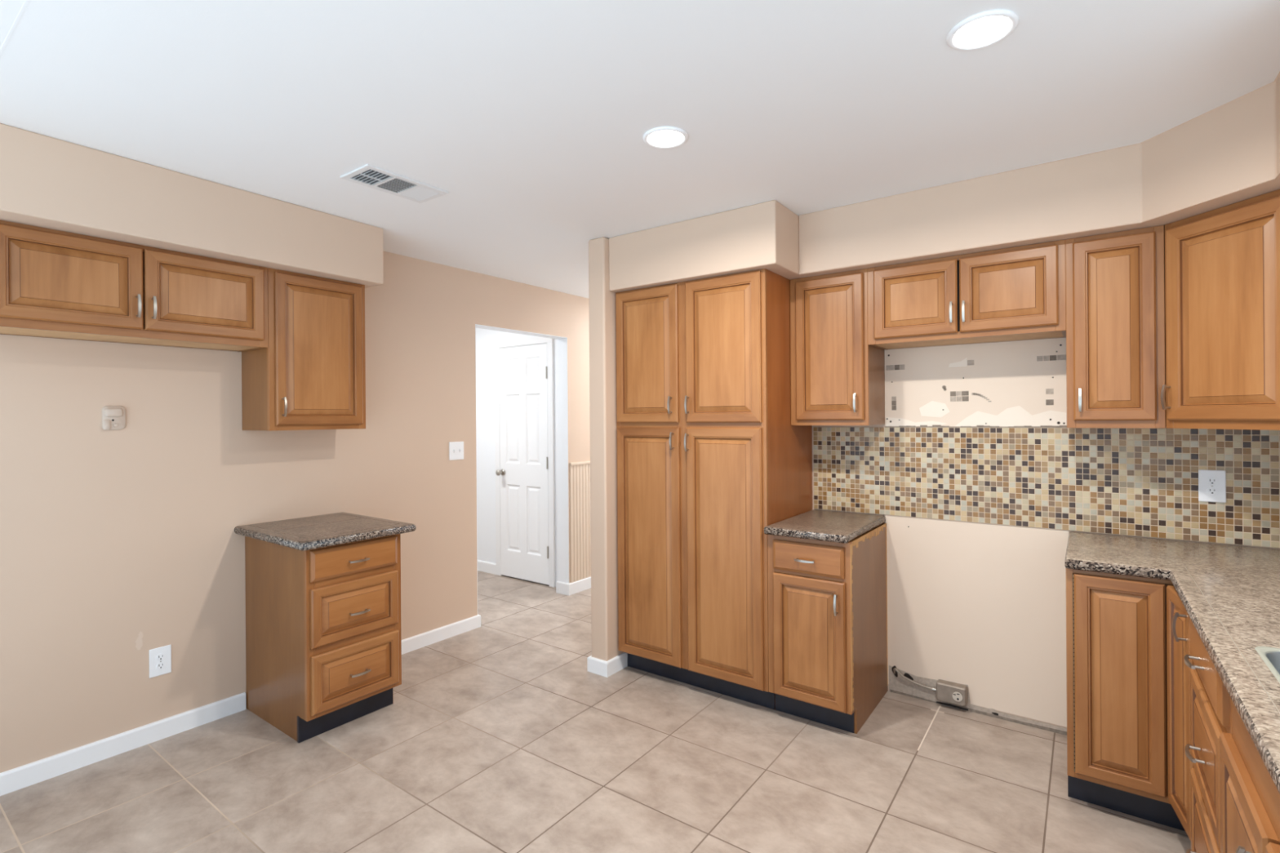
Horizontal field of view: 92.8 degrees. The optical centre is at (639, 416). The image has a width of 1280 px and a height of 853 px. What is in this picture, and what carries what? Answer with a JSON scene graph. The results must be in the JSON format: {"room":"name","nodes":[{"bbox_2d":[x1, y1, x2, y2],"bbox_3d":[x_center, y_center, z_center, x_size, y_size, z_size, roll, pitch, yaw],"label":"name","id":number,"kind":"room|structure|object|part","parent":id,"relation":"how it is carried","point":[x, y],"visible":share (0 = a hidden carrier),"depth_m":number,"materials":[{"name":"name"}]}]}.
{"room":"kitchen","nodes":[
{"label":"kitchen","id":0,"kind":"room"},
{"bbox_2d":[0,250,590,773],"bbox_3d":[-1.137,0.225,4.272,0.116,2.440,6.450,0,0,36],"label":"wall","id":1,"kind":"structure","parent":0,"point":[117,547],"depth_m":2.85,"materials":[{"name":"beige paint"}]},
{"bbox_2d":[102,405,125,430],"bbox_3d":[-2.259,0.004,2.623,0.026,0.104,0.080,0,0,36],"label":"wall fitting","id":2,"kind":"object","parent":1,"relation":"attached to","point":[113,417],"visible":1,"depth_m":2.62,"materials":[{"name":"beige plastic"}]},
{"bbox_2d":[0,692,245,795],"bbox_3d":[-2.467,1.413,2.334,0.014,0.083,1.719,0,0,36],"label":"baseboard","id":3,"kind":"structure","parent":1,"relation":"attached to","point":[22,776],"depth_m":2.62,"materials":[{"name":"white paint"}]},
{"bbox_2d":[0,220,268,351],"bbox_3d":[-2.110,-0.507,2.549,0.356,0.374,0.922,0,0,36],"label":"upper cabinet","id":4,"kind":"object","parent":1,"relation":"attached to","point":[57,284],"visible":1,"depth_m":2.42,"materials":[{"name":"brown wood"}]},
{"bbox_3d":[-2.134,-0.515,2.288,0.020,0.327,0.429,0,0,36],"label":"door","id":5,"kind":"part","parent":4,"relation":"part of","materials":[{"name":"brown wood"}]},
{"bbox_3d":[-1.997,-0.442,2.428,0.034,0.092,0.010,0,0,36],"label":"handle","id":6,"kind":"part","parent":4,"relation":"part of","materials":[{"name":"silver metal"}]},
{"bbox_3d":[-1.968,-0.442,2.469,0.034,0.092,0.010,0,0,36],"label":"handle","id":7,"kind":"part","parent":4,"relation":"part of","materials":[{"name":"silver metal"}]},
{"bbox_3d":[-1.873,-0.517,2.645,0.020,0.327,0.443,0,0,36],"label":"door","id":8,"kind":"part","parent":4,"relation":"part of","materials":[{"name":"brown wood"}]},
{"bbox_2d":[149,644,171,678],"bbox_3d":[-2.166,1.103,2.753,0.009,0.127,0.081,0,0,36],"label":"wall outlet","id":9,"kind":"object","parent":1,"relation":"attached to","point":[160,658],"visible":1,"depth_m":2.75,"materials":[{"name":"white plastic"}]},
{"bbox_2d":[155,662,164,669],"bbox_3d":[-2.164,1.123,2.752,0.003,0.033,0.033,0,0,36],"label":"receptacle","id":10,"kind":"object","parent":9,"relation":"attached to","point":[159,665],"depth_m":2.75,"materials":[{"name":"white plastic"}]},
{"bbox_2d":[155,653,164,661],"bbox_3d":[-2.164,1.084,2.752,0.003,0.033,0.033,0,0,36],"label":"receptacle","id":11,"kind":"object","parent":9,"relation":"attached to","point":[159,656],"depth_m":2.75,"materials":[{"name":"white plastic"}]},
{"bbox_2d":[0,123,383,288],"bbox_3d":[-2.146,-0.841,2.402,0.480,0.294,2.250,0,0,36],"label":"soffit","id":12,"kind":"structure","parent":1,"relation":"attached to","point":[46,182],"depth_m":2.44,"materials":[{"name":"beige paint"}]},
{"bbox_2d":[241,267,365,431],"bbox_3d":[-1.696,-0.316,3.113,0.356,0.762,0.474,0,0,36],"label":"upper cabinet","id":13,"kind":"object","parent":1,"relation":"attached to","point":[311,374],"visible":0.98,"depth_m":2.99,"materials":[{"name":"brown wood"}]},
{"bbox_3d":[-1.673,-0.047,2.868,0.034,0.092,0.010,0,0,36],"label":"handle","id":14,"kind":"part","parent":13,"relation":"part of","materials":[{"name":"silver metal"}]},
{"bbox_3d":[-1.586,-0.322,3.034,0.020,0.722,0.425,0,0,36],"label":"door","id":15,"kind":"part","parent":13,"relation":"part of","materials":[{"name":"brown wood"}]},
{"bbox_2d":[448,441,463,460],"bbox_3d":[-1.216,0.225,4.053,0.017,0.120,0.115,0,0,36],"label":"light switch","id":16,"kind":"object","parent":1,"relation":"attached to","point":[455,449],"visible":1,"depth_m":4.05,"materials":[{"name":"white plastic"}]},
{"bbox_2d":[475,324,568,582],"bbox_3d":[-0.899,0.400,4.598,0.115,2.085,0.926,0,0,36],"label":"trim","id":17,"kind":"structure","parent":1,"relation":"attached to","point":[562,342],"depth_m":4.96,"materials":[{"name":"white paint"}]},
{"bbox_2d":[555,576,591,595],"bbox_3d":[0.044,1.388,5.874,0.143,0.095,2.280,0,0,36],"label":"baseboard","id":18,"kind":"structure","parent":1,"relation":"attached to","point":[562,588],"depth_m":4.98,"materials":[{"name":"white paint"}]},
{"bbox_2d":[568,461,591,582],"bbox_3d":[0.020,0.857,5.735,0.018,0.978,1.976,0,0,36],"label":"wainscoting","id":19,"kind":"structure","parent":1,"relation":"attached to","point":[580,472],"depth_m":5.04,"materials":[{"name":"beige paint"}]},
{"bbox_2d":[401,614,480,654],"bbox_3d":[-1.433,1.405,3.832,0.114,0.083,0.988,0,0,36],"label":"baseboard","id":20,"kind":"structure","parent":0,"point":[412,643],"depth_m":3.93,"materials":[{"name":"white paint"}]},
{"bbox_2d":[475,328,558,586],"bbox_3d":[-1.429,0.227,5.750,2.100,2.440,0.110,0,0,36],"label":"wall","id":21,"kind":"structure","parent":0,"point":[486,339],"depth_m":5.67,"materials":[{"name":"white paint"}]},
{"bbox_2d":[477,560,496,574],"bbox_3d":[-1.787,1.402,5.942,1.180,0.095,0.014,0,0,36],"label":"baseboard","id":22,"kind":"structure","parent":21,"relation":"attached to","point":[485,566],"depth_m":5.67,"materials":[{"name":"white paint"}]},
{"bbox_2d":[494,336,555,587],"bbox_3d":[-1.048,0.377,5.343,0.736,2.135,0.098,0,0,36],"label":"door","id":23,"kind":"structure","parent":21,"relation":"in","point":[524,375],"depth_m":5.35,"materials":[{"name":"white wood"}]},
{"bbox_3d":[-1.261,0.501,5.489,0.056,0.056,0.080,0,0,36],"label":"knob","id":24,"kind":"part","parent":23,"relation":"part of","materials":[{"name":"silver metal"}]},
{"bbox_2d":[0,570,1191,852],"bbox_3d":[-0.147,1.477,3.678,6.800,0.080,6.650,0,0,36],"label":"floor","id":25,"kind":"structure","parent":0,"point":[498,735],"depth_m":2.42,"materials":[{"name":"beige tile"}]},
{"bbox_2d":[244,533,401,742],"bbox_3d":[-1.555,1.011,3.016,0.682,0.874,0.460,0,0,36],"label":"base cabinet","id":26,"kind":"object","parent":25,"relation":"on","point":[323,631],"visible":0.91,"depth_m":2.83,"materials":[{"name":"brown wood"}]},
{"bbox_2d":[234,512,415,551],"bbox_3d":[-1.555,0.554,3.015,0.689,0.040,0.548,0,0,36],"label":"countertop","id":27,"kind":"structure","parent":26,"relation":"on","point":[307,533],"depth_m":2.90,"materials":[{"name":"stone"}]},
{"bbox_3d":[-1.331,0.952,2.854,0.020,0.759,0.457,0,0,36],"label":"frame","id":28,"kind":"part","parent":26,"relation":"part of","materials":[{"name":"brown wood"}]},
{"bbox_3d":[-1.320,0.656,2.837,0.020,0.136,0.414,0,0,36],"label":"drawer","id":29,"kind":"part","parent":26,"relation":"part of","materials":[{"name":"brown wood"}]},
{"bbox_3d":[-1.318,0.886,2.838,0.020,0.260,0.416,0,0,36],"label":"drawer","id":30,"kind":"part","parent":26,"relation":"part of","materials":[{"name":"brown wood"}]},
{"bbox_3d":[-1.315,1.180,2.839,0.020,0.258,0.418,0,0,36],"label":"drawer","id":31,"kind":"part","parent":26,"relation":"part of","materials":[{"name":"brown wood"}]},
{"bbox_3d":[-1.298,0.664,2.821,0.034,0.010,0.092,0,0,36],"label":"handle","id":32,"kind":"part","parent":26,"relation":"part of","materials":[{"name":"silver metal"}]},
{"bbox_3d":[-1.296,0.904,2.822,0.034,0.010,0.092,0,0,36],"label":"handle","id":33,"kind":"part","parent":26,"relation":"part of","materials":[{"name":"silver metal"}]},
{"bbox_3d":[-1.293,1.186,2.823,0.034,0.010,0.092,0,0,36],"label":"handle","id":34,"kind":"part","parent":26,"relation":"part of","materials":[{"name":"silver metal"}]},
{"bbox_2d":[615,268,813,709],"bbox_3d":[0.401,0.362,3.413,0.915,2.142,0.660,0,0,36],"label":"pantry cabinet","id":35,"kind":"object","parent":25,"relation":"on","point":[710,455],"visible":0.99,"depth_m":3.13,"materials":[{"name":"brown wood"}]},
{"bbox_3d":[0.034,-0.332,3.323,0.409,0.726,0.020,0,0,36],"label":"door","id":36,"kind":"part","parent":35,"relation":"part of","materials":[{"name":"brown wood"}]},
{"bbox_3d":[0.043,0.687,3.322,0.414,1.261,0.020,0,0,36],"label":"door","id":37,"kind":"part","parent":35,"relation":"part of","materials":[{"name":"brown wood"}]},
{"bbox_3d":[0.157,-0.062,3.201,0.010,0.092,0.034,0,0,36],"label":"handle","id":38,"kind":"part","parent":35,"relation":"part of","materials":[{"name":"silver metal"}]},
{"bbox_3d":[0.166,0.126,3.196,0.010,0.092,0.034,0,0,36],"label":"handle","id":39,"kind":"part","parent":35,"relation":"part of","materials":[{"name":"silver metal"}]},
{"bbox_3d":[0.240,0.131,3.142,0.010,0.092,0.034,0,0,36],"label":"handle","id":40,"kind":"part","parent":35,"relation":"part of","materials":[{"name":"silver metal"}]},
{"bbox_3d":[0.241,-0.063,3.139,0.010,0.092,0.034,0,0,36],"label":"handle","id":41,"kind":"part","parent":35,"relation":"part of","materials":[{"name":"silver metal"}]},
{"bbox_3d":[0.410,-0.335,3.048,0.421,0.726,0.020,0,0,36],"label":"door","id":42,"kind":"part","parent":35,"relation":"part of","materials":[{"name":"brown wood"}]},
{"bbox_3d":[0.417,0.684,3.048,0.421,1.261,0.020,0,0,36],"label":"door","id":43,"kind":"part","parent":35,"relation":"part of","materials":[{"name":"brown wood"}]},
{"bbox_2d":[767,522,888,733],"bbox_3d":[0.936,0.992,3.026,0.395,0.874,0.660,0,0,36],"label":"base cabinet","id":44,"kind":"object","parent":25,"relation":"on","point":[828,601],"visible":0.98,"depth_m":2.81,"materials":[{"name":"brown wood"}]},
{"bbox_3d":[0.748,0.654,2.773,0.092,0.010,0.034,0,0,36],"label":"handle","id":45,"kind":"part","parent":44,"relation":"part of","materials":[{"name":"silver metal"}]},
{"bbox_3d":[0.767,0.649,2.792,0.334,0.138,0.020,0,0,36],"label":"drawer","id":46,"kind":"part","parent":44,"relation":"part of","materials":[{"name":"brown wood"}]},
{"bbox_3d":[0.770,1.022,2.792,0.340,0.572,0.020,0,0,36],"label":"door","id":47,"kind":"part","parent":44,"relation":"part of","materials":[{"name":"brown wood"}]},
{"bbox_3d":[0.777,0.936,2.811,0.394,0.759,0.020,0,0,36],"label":"frame","id":48,"kind":"part","parent":44,"relation":"part of","materials":[{"name":"brown wood"}]},
{"bbox_2d":[764,509,885,543],"bbox_3d":[0.932,0.534,3.028,0.390,0.039,0.639,0,0,36],"label":"countertop","id":49,"kind":"structure","parent":44,"relation":"on","point":[817,525],"depth_m":2.89,"materials":[{"name":"stone"}]},
{"bbox_3d":[0.864,0.830,2.689,0.010,0.092,0.034,0,0,36],"label":"handle","id":50,"kind":"part","parent":44,"relation":"part of","materials":[{"name":"silver metal"}]},
{"bbox_2d":[1066,568,1195,839],"bbox_3d":[2.018,0.984,2.072,0.924,0.874,0.904,0,0,36],"label":"base cabinet","id":51,"kind":"object","parent":25,"relation":"on","point":[1127,637],"visible":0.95,"depth_m":2.11,"materials":[{"name":"brown wood"}]},
{"bbox_3d":[1.673,0.925,2.131,0.250,0.720,0.020,0,0,36],"label":"door","id":52,"kind":"part","parent":51,"relation":"part of","materials":[{"name":"brown wood"}]},
{"bbox_2d":[1064,531,1279,793],"bbox_3d":[1.557,0.530,1.448,0.926,0.040,2.451,0,0,36],"label":"countertop","id":53,"kind":"structure","parent":51,"relation":"on","point":[1230,594],"depth_m":1.74,"materials":[{"name":"brown stone"}]},
{"bbox_2d":[1254,646,1279,683],"bbox_3d":[1.326,0.607,0.928,0.443,0.194,0.768,0,0,36],"label":"sink","id":54,"kind":"object","parent":53,"relation":"in","point":[1270,656],"visible":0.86,"depth_m":1.33,"materials":[{"name":"silver metal"}]},
{"bbox_2d":[1265,651,1279,674],"bbox_3d":[1.326,0.608,0.928,0.421,0.192,0.746,0,0,36],"label":"basin","id":55,"kind":"object","parent":54,"relation":"in","point":[1272,658],"depth_m":1.33,"materials":[{"name":"silver metal"}]},
{"bbox_3d":[1.655,0.645,1.871,0.034,0.088,0.010,0,0,28],"label":"handle","id":56,"kind":"part","parent":51,"relation":"part of","materials":[{"name":"silver metal"}]},
{"bbox_3d":[1.722,0.925,1.938,0.020,0.720,0.236,0,0,28],"label":"door","id":57,"kind":"part","parent":51,"relation":"part of","materials":[{"name":"brown wood"}]},
{"bbox_2d":[1184,617,1230,852],"bbox_3d":[1.709,0.986,1.422,0.656,0.874,0.505,0,0,36],"label":"base cabinet","id":58,"kind":"object","parent":25,"relation":"on","point":[1210,700],"visible":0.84,"depth_m":1.57,"materials":[{"name":"brown wood"}]},
{"bbox_3d":[1.454,1.165,1.598,0.034,0.010,0.092,0,0,36],"label":"handle","id":59,"kind":"part","parent":58,"relation":"part of","materials":[{"name":"silver metal"}]},
{"bbox_3d":[1.450,0.643,1.599,0.034,0.010,0.092,0,0,36],"label":"handle","id":60,"kind":"part","parent":58,"relation":"part of","materials":[{"name":"silver metal"}]},
{"bbox_3d":[1.452,0.883,1.598,0.034,0.010,0.092,0,0,36],"label":"handle","id":61,"kind":"part","parent":58,"relation":"part of","materials":[{"name":"silver metal"}]},
{"bbox_3d":[1.475,1.156,1.582,0.020,0.263,0.485,0,0,36],"label":"drawer","id":62,"kind":"part","parent":58,"relation":"part of","materials":[{"name":"brown wood"}]},
{"bbox_3d":[1.473,0.862,1.582,0.020,0.265,0.485,0,0,36],"label":"drawer","id":63,"kind":"part","parent":58,"relation":"part of","materials":[{"name":"brown wood"}]},
{"bbox_3d":[1.472,0.635,1.583,0.020,0.136,0.483,0,0,36],"label":"drawer","id":64,"kind":"part","parent":58,"relation":"part of","materials":[{"name":"brown wood"}]},
{"bbox_3d":[1.500,0.930,1.585,0.020,0.759,0.489,0,0,36],"label":"frame","id":65,"kind":"part","parent":58,"relation":"part of","materials":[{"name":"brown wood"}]},
{"bbox_2d":[1219,697,1279,852],"bbox_3d":[1.299,0.989,0.861,0.656,0.874,0.916,0,0,36],"label":"base cabinet","id":66,"kind":"object","parent":25,"relation":"on","point":[1250,798],"visible":0.68,"depth_m":1.21,"materials":[{"name":"brown wood"}]},
{"bbox_3d":[1.069,0.808,1.075,0.034,0.092,0.010,0,0,36],"label":"handle","id":67,"kind":"part","parent":66,"relation":"part of","materials":[{"name":"silver metal"}]},
{"bbox_3d":[0.936,1.004,0.848,0.020,0.575,0.438,0,0,36],"label":"door","id":68,"kind":"part","parent":66,"relation":"part of","materials":[{"name":"brown wood"}]},
{"bbox_2d":[588,236,622,661],"bbox_3d":[0.051,0.216,3.814,0.117,2.440,0.986,0,0,36],"label":"wall","id":69,"kind":"structure","parent":0,"point":[602,345],"depth_m":3.42,"materials":[{"name":"beige paint"}]},
{"bbox_2d":[586,652,627,677],"bbox_3d":[0.706,1.389,4.696,0.145,0.083,3.200,0,0,36],"label":"baseboard","id":70,"kind":"structure","parent":69,"relation":"attached to","point":[595,665],"depth_m":3.42,"materials":[{"name":"white paint"}]},
{"bbox_2d":[0,0,1279,298],"bbox_3d":[-0.299,-1.052,3.497,6.800,0.100,7.100,0,0,36],"label":"ceiling","id":71,"kind":"structure","parent":0,"point":[533,117],"depth_m":1.90,"materials":[{"name":"white paint"}]},
{"bbox_2d":[0,0,30,56],"bbox_3d":[-1.920,-0.990,1.790,1.400,0.002,0.006,0,0,36],"label":"trim","id":72,"kind":"structure","parent":71,"relation":"attached to","point":[26,2],"depth_m":1.54,"materials":[{"name":"white paint"}]},
{"bbox_2d":[340,164,448,203],"bbox_3d":[-1.044,-0.991,2.611,0.210,0.011,0.380,0,0,36],"label":"ceiling vent","id":73,"kind":"object","parent":71,"relation":"in","point":[369,175],"visible":1,"depth_m":2.59,"materials":[{"name":"white metal"}]},
{"bbox_2d":[642,126,688,148],"bbox_3d":[0.092,-1.001,2.190,0.164,0.008,0.164,0,0,36],"label":"recessed light","id":74,"kind":"object","parent":71,"relation":"in","point":[661,137],"visible":1,"depth_m":2.18,"materials":[{"name":"white paint"}]},
{"bbox_2d":[946,8,1018,50],"bbox_3d":[0.893,-1.007,1.593,0.164,0.008,0.164,0,0,36],"label":"recessed light","id":75,"kind":"object","parent":71,"relation":"in","point":[986,28],"visible":1,"depth_m":1.58,"materials":[{"name":"white paint"}]},
{"bbox_2d":[812,424,1279,728],"bbox_3d":[1.517,0.204,3.076,3.112,2.440,0.115,0,0,36],"label":"wall","id":76,"kind":"structure","parent":0,"point":[878,425],"depth_m":2.83,"materials":[{"name":"beige paint"}]},
{"bbox_2d":[608,200,804,292],"bbox_3d":[0.422,-0.859,3.389,0.997,0.297,0.665,0,0,36],"label":"soffit","id":77,"kind":"structure","parent":76,"relation":"attached to","point":[763,235],"depth_m":3.05,"materials":[{"name":"beige paint"}]},
{"bbox_2d":[790,268,884,425],"bbox_3d":[1.012,-0.336,3.149,0.391,0.756,0.358,0,0,36],"label":"upper cabinet","id":78,"kind":"object","parent":76,"relation":"attached to","point":[837,378],"visible":0.99,"depth_m":3.02,"materials":[{"name":"brown wood"}]},
{"bbox_3d":[0.939,-0.339,3.035,0.339,0.709,0.020,0,0,36],"label":"door","id":79,"kind":"part","parent":78,"relation":"part of","materials":[{"name":"brown wood"}]},
{"bbox_3d":[1.035,-0.068,2.933,0.010,0.092,0.034,0,0,36],"label":"handle","id":80,"kind":"part","parent":78,"relation":"part of","materials":[{"name":"silver metal"}]},
{"bbox_2d":[893,667,936,692],"bbox_3d":[1.389,1.325,3.084,0.209,0.077,0.039,0,0,36],"label":"power cable","id":81,"kind":"object","parent":76,"relation":"attached to","point":[934,689],"visible":1,"depth_m":3.08,"materials":[{"name":"beige plastic"}]},
{"bbox_2d":[936,679,967,706],"bbox_3d":[1.518,1.347,2.972,0.132,0.088,0.056,0,0,36],"label":"outlet","id":82,"kind":"object","parent":76,"relation":"attached to","point":[954,693],"visible":1,"depth_m":2.96,"materials":[{"name":"beige plastic"}]},
{"bbox_2d":[952,691,962,701],"bbox_3d":[1.529,1.346,2.935,0.044,0.044,0.006,0,0,36],"label":"receptacle","id":83,"kind":"object","parent":82,"relation":"attached to","point":[957,695],"depth_m":2.93,"materials":[{"name":"white plastic"}]},
{"bbox_2d":[867,240,1066,350],"bbox_3d":[1.484,-0.533,2.802,0.781,0.368,0.358,0,0,36],"label":"upper cabinet","id":84,"kind":"object","parent":76,"relation":"attached to","point":[1017,293],"visible":1,"depth_m":2.67,"materials":[{"name":"brown wood"}]},
{"bbox_3d":[1.258,-0.534,2.800,0.356,0.325,0.020,0,0,36],"label":"door","id":85,"kind":"part","parent":84,"relation":"part of","materials":[{"name":"brown wood"}]},
{"bbox_3d":[1.371,-0.461,2.685,0.010,0.092,0.034,0,0,36],"label":"handle","id":86,"kind":"part","parent":84,"relation":"part of","materials":[{"name":"silver metal"}]},
{"bbox_3d":[1.410,-0.460,2.656,0.010,0.092,0.034,0,0,36],"label":"handle","id":87,"kind":"part","parent":84,"relation":"part of","materials":[{"name":"silver metal"}]},
{"bbox_3d":[1.555,-0.536,2.583,0.358,0.325,0.020,0,0,36],"label":"door","id":88,"kind":"part","parent":84,"relation":"part of","materials":[{"name":"brown wood"}]},
{"bbox_2d":[884,337,1066,427],"bbox_3d":[1.592,-0.147,2.945,0.784,0.410,0.006,0,0,36],"label":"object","id":89,"kind":"structure","parent":76,"relation":"attached to","point":[1018,384],"depth_m":2.92,"materials":[{"name":"paint"}]},
{"bbox_2d":[885,515,1068,735],"bbox_3d":[1.597,0.965,2.946,0.782,0.917,0.008,0,0,36],"label":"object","id":90,"kind":"structure","parent":76,"relation":"attached to","point":[981,607],"depth_m":2.92,"materials":[{"name":"paint"}]},
{"bbox_2d":[798,71,1279,277],"bbox_3d":[1.460,-0.867,2.254,2.019,0.297,1.270,0,0,36],"label":"soffit","id":91,"kind":"structure","parent":76,"relation":"attached to","point":[1227,154],"depth_m":2.39,"materials":[{"name":"beige paint"}]},
{"bbox_2d":[813,426,1279,548],"bbox_3d":[1.813,0.278,2.784,2.090,0.456,0.008,0,0,36],"label":"backsplash","id":92,"kind":"structure","parent":76,"relation":"attached to","point":[1144,482],"depth_m":2.72,"materials":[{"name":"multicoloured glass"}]},
{"bbox_2d":[1065,225,1165,428],"bbox_3d":[1.924,-0.339,2.482,0.304,0.764,0.358,0,0,36],"label":"upper cabinet","id":93,"kind":"object","parent":76,"relation":"attached to","point":[1115,293],"visible":1,"depth_m":2.36,"materials":[{"name":"brown wood"}]},
{"bbox_3d":[1.743,-0.066,2.415,0.010,0.092,0.034,0,0,36],"label":"handle","id":94,"kind":"part","parent":93,"relation":"part of","materials":[{"name":"silver metal"}]},
{"bbox_2d":[1198,469,1226,502],"bbox_3d":[2.281,0.276,2.431,0.081,0.127,0.009,0,0,36],"label":"wall outlet","id":95,"kind":"object","parent":76,"relation":"attached to","point":[1211,483],"visible":1,"depth_m":2.43,"materials":[{"name":"white plastic"}]},
{"bbox_2d":[1206,486,1217,495],"bbox_3d":[2.280,0.295,2.429,0.033,0.033,0.003,0,0,36],"label":"receptacle","id":96,"kind":"object","parent":95,"relation":"attached to","point":[1211,491],"depth_m":2.43,"materials":[{"name":"white plastic"}]},
{"bbox_2d":[1206,476,1217,485],"bbox_3d":[2.280,0.256,2.429,0.033,0.033,0.003,0,0,36],"label":"receptacle","id":97,"kind":"object","parent":95,"relation":"attached to","point":[1211,481],"depth_m":2.43,"materials":[{"name":"white plastic"}]},
{"bbox_2d":[1160,189,1279,430],"bbox_3d":[2.215,-0.341,2.113,0.639,0.764,0.609,0,0,36],"label":"upper cabinet","id":98,"kind":"object","parent":76,"relation":"attached to","point":[1222,264],"visible":0.99,"depth_m":2.08,"materials":[{"name":"brown wood"}]},
{"bbox_3d":[1.943,-0.073,2.253,0.034,0.092,0.010,0,0,-9],"label":"handle","id":99,"kind":"part","parent":98,"relation":"part of","materials":[{"name":"silver metal"}]}
]}

